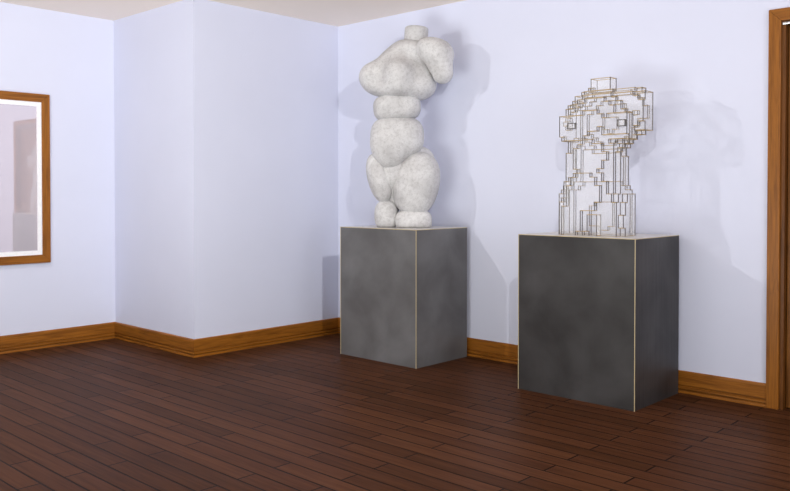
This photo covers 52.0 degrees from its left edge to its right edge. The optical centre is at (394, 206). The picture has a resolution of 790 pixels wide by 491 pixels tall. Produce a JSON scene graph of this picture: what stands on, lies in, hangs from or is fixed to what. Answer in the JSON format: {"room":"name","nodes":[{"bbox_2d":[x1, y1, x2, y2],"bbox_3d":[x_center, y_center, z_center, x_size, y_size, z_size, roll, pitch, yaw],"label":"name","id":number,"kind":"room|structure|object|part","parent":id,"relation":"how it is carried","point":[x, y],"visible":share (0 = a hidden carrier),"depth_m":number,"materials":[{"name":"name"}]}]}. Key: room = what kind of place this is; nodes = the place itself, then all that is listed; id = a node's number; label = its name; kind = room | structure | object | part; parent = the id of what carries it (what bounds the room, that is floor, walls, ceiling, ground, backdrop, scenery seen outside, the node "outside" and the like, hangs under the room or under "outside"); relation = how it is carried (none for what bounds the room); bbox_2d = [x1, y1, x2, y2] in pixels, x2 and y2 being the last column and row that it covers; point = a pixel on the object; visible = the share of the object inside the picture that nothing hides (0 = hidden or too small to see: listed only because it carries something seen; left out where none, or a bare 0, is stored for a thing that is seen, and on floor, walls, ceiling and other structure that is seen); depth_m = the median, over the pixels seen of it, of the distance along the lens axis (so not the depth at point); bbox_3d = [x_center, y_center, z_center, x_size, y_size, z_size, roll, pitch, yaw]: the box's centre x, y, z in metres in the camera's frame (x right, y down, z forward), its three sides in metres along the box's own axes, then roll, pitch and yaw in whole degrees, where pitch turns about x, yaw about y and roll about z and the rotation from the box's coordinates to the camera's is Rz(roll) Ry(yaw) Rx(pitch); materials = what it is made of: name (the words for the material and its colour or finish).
{"room":"museum","nodes":[
{"label":"museum","id":0,"kind":"room"},
{"bbox_2d":[0,2,114,335],"bbox_3d":[-4.496,-0.205,5.232,0.150,2.832,5.654,1,1,43],"label":"wall","id":1,"kind":"structure","parent":0,"point":[68,58],"depth_m":6.94,"materials":[{"name":"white paint"}]},
{"bbox_2d":[0,91,50,264],"bbox_3d":[-3.250,-0.227,6.430,0.026,1.404,1.026,1,1,43],"label":"wall mirror","id":2,"kind":"object","parent":1,"relation":"attached to","point":[25,214],"visible":1,"depth_m":6.65,"materials":[{"name":"brown wood"}]},
{"bbox_2d":[0,104,37,251],"bbox_3d":[-3.255,-0.227,6.435,0.008,1.204,0.826,1,1,43],"label":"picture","id":3,"kind":"object","parent":2,"relation":"attached to","point":[18,122],"depth_m":6.62},
{"bbox_3d":[-3.250,-0.895,6.419,0.026,0.068,1.025,1,1,43],"label":"frame rail","id":4,"kind":"part","parent":2,"relation":"part of","materials":[{"name":"brown wood"}]},
{"bbox_3d":[-3.250,0.441,6.441,0.026,0.068,1.024,1,1,43],"label":"frame rail","id":5,"kind":"part","parent":2,"relation":"part of","materials":[{"name":"brown wood"}]},
{"bbox_2d":[0,322,114,353],"bbox_3d":[-4.433,1.140,5.197,0.022,0.144,5.654,1,1,43],"label":"baseboard","id":6,"kind":"structure","parent":1,"relation":"attached to","point":[12,343],"depth_m":6.86,"materials":[{"name":"brown wood"}]},
{"bbox_2d":[114,0,210,338],"bbox_3d":[-2.048,-0.234,6.915,1.416,2.832,0.150,1,1,43],"label":"wall","id":7,"kind":"structure","parent":0,"point":[162,56],"depth_m":6.68,"materials":[{"name":"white paint"}]},
{"bbox_2d":[114,322,193,357],"bbox_3d":[-2.044,1.112,6.816,1.287,0.144,0.022,1,1,43],"label":"baseboard","id":8,"kind":"structure","parent":7,"relation":"attached to","point":[176,344],"depth_m":6.77,"materials":[{"name":"brown wood"}]},
{"bbox_2d":[0,0,464,26],"bbox_3d":[-0.830,-1.632,2.928,8.616,0.100,7.350,1,1,43],"label":"ceiling","id":9,"kind":"structure","parent":0,"point":[337,13],"depth_m":6.67,"materials":[{"name":"beige paint"}]},
{"bbox_2d":[209,1,337,336],"bbox_3d":[-1.006,-0.237,7.100,0.150,2.832,1.546,1,1,43],"label":"wall","id":10,"kind":"structure","parent":0,"point":[274,77],"depth_m":6.94,"materials":[{"name":"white paint"}]},
{"bbox_2d":[194,317,337,357],"bbox_3d":[-1.054,1.110,6.947,0.022,0.144,1.567,1,1,43],"label":"baseboard","id":11,"kind":"structure","parent":10,"relation":"attached to","point":[213,345],"depth_m":6.88,"materials":[{"name":"brown wood"}]},
{"bbox_2d":[0,333,789,490],"bbox_3d":[-0.830,1.299,2.978,8.616,0.100,7.350,1,1,43],"label":"floor","id":12,"kind":"structure","parent":0,"point":[113,414],"depth_m":4.47,"materials":[{"name":"brown wood"}]},
{"bbox_2d":[340,225,466,368],"bbox_3d":[0.066,0.676,6.476,0.818,1.026,0.610,1,1,43],"label":"plinth","id":13,"kind":"object","parent":12,"relation":"on","point":[403,291],"visible":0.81,"depth_m":6.22,"materials":[{"name":"grey concrete"}]},
{"bbox_3d":[0.066,0.165,6.467,0.809,0.004,0.602,1,1,43],"label":"panel","id":14,"kind":"part","parent":13,"relation":"part of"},
{"bbox_2d":[359,25,453,227],"bbox_3d":[0.086,-0.630,6.399,0.746,1.590,0.493,0,1,0],"label":"sculpture","id":15,"kind":"object","parent":13,"relation":"on","point":[403,175],"visible":1,"depth_m":6.27,"materials":[{"name":"white stone"}]},
{"bbox_2d":[518,231,678,411],"bbox_3d":[1.327,0.696,5.306,0.831,1.026,0.608,1,1,43],"label":"plinth","id":16,"kind":"object","parent":12,"relation":"on","point":[598,316],"visible":0.94,"depth_m":5.05,"materials":[{"name":"grey metal"}]},
{"bbox_3d":[1.327,0.185,5.297,0.823,0.004,0.599,1,1,43],"label":"panel","id":17,"kind":"part","parent":16,"relation":"part of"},
{"bbox_2d":[559,77,652,236],"bbox_3d":[1.354,-0.322,5.233,0.582,1.013,0.316,1,1,43],"label":"sculpture","id":18,"kind":"object","parent":16,"relation":"on","point":[591,92],"visible":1,"depth_m":5.20,"materials":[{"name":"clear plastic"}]},
{"bbox_2d":[338,0,789,382],"bbox_3d":[2.151,-0.203,5.093,7.200,2.832,0.150,1,1,43],"label":"wall","id":19,"kind":"structure","parent":0,"point":[491,131],"depth_m":5.67,"materials":[{"name":"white paint"}]},
{"bbox_2d":[338,317,765,407],"bbox_3d":[0.858,1.122,6.212,3.814,0.144,0.022,1,1,43],"label":"baseboard","id":20,"kind":"structure","parent":19,"relation":"attached to","point":[747,392],"depth_m":5.18,"materials":[{"name":"brown wood"}]},
{"bbox_2d":[766,11,781,409],"bbox_3d":[2.274,0.020,4.863,0.072,2.394,0.022,1,1,43],"label":"trim","id":21,"kind":"structure","parent":19,"relation":"attached to","point":[775,24],"depth_m":4.85,"materials":[{"name":"brown wood"}]},
{"bbox_2d":[769,7,789,20],"bbox_3d":[2.611,-1.137,4.526,0.996,0.072,0.022,1,1,43],"label":"trim","id":22,"kind":"structure","parent":19,"relation":"attached to","point":[783,14],"depth_m":4.81,"materials":[{"name":"brown wood"}]},
{"bbox_2d":[779,20,789,409],"bbox_3d":[2.660,0.060,4.599,0.854,2.323,0.179,1,1,43],"label":"door","id":23,"kind":"structure","parent":19,"relation":"in","point":[784,354],"depth_m":4.85,"materials":[{"name":"brown wood"}]}
]}

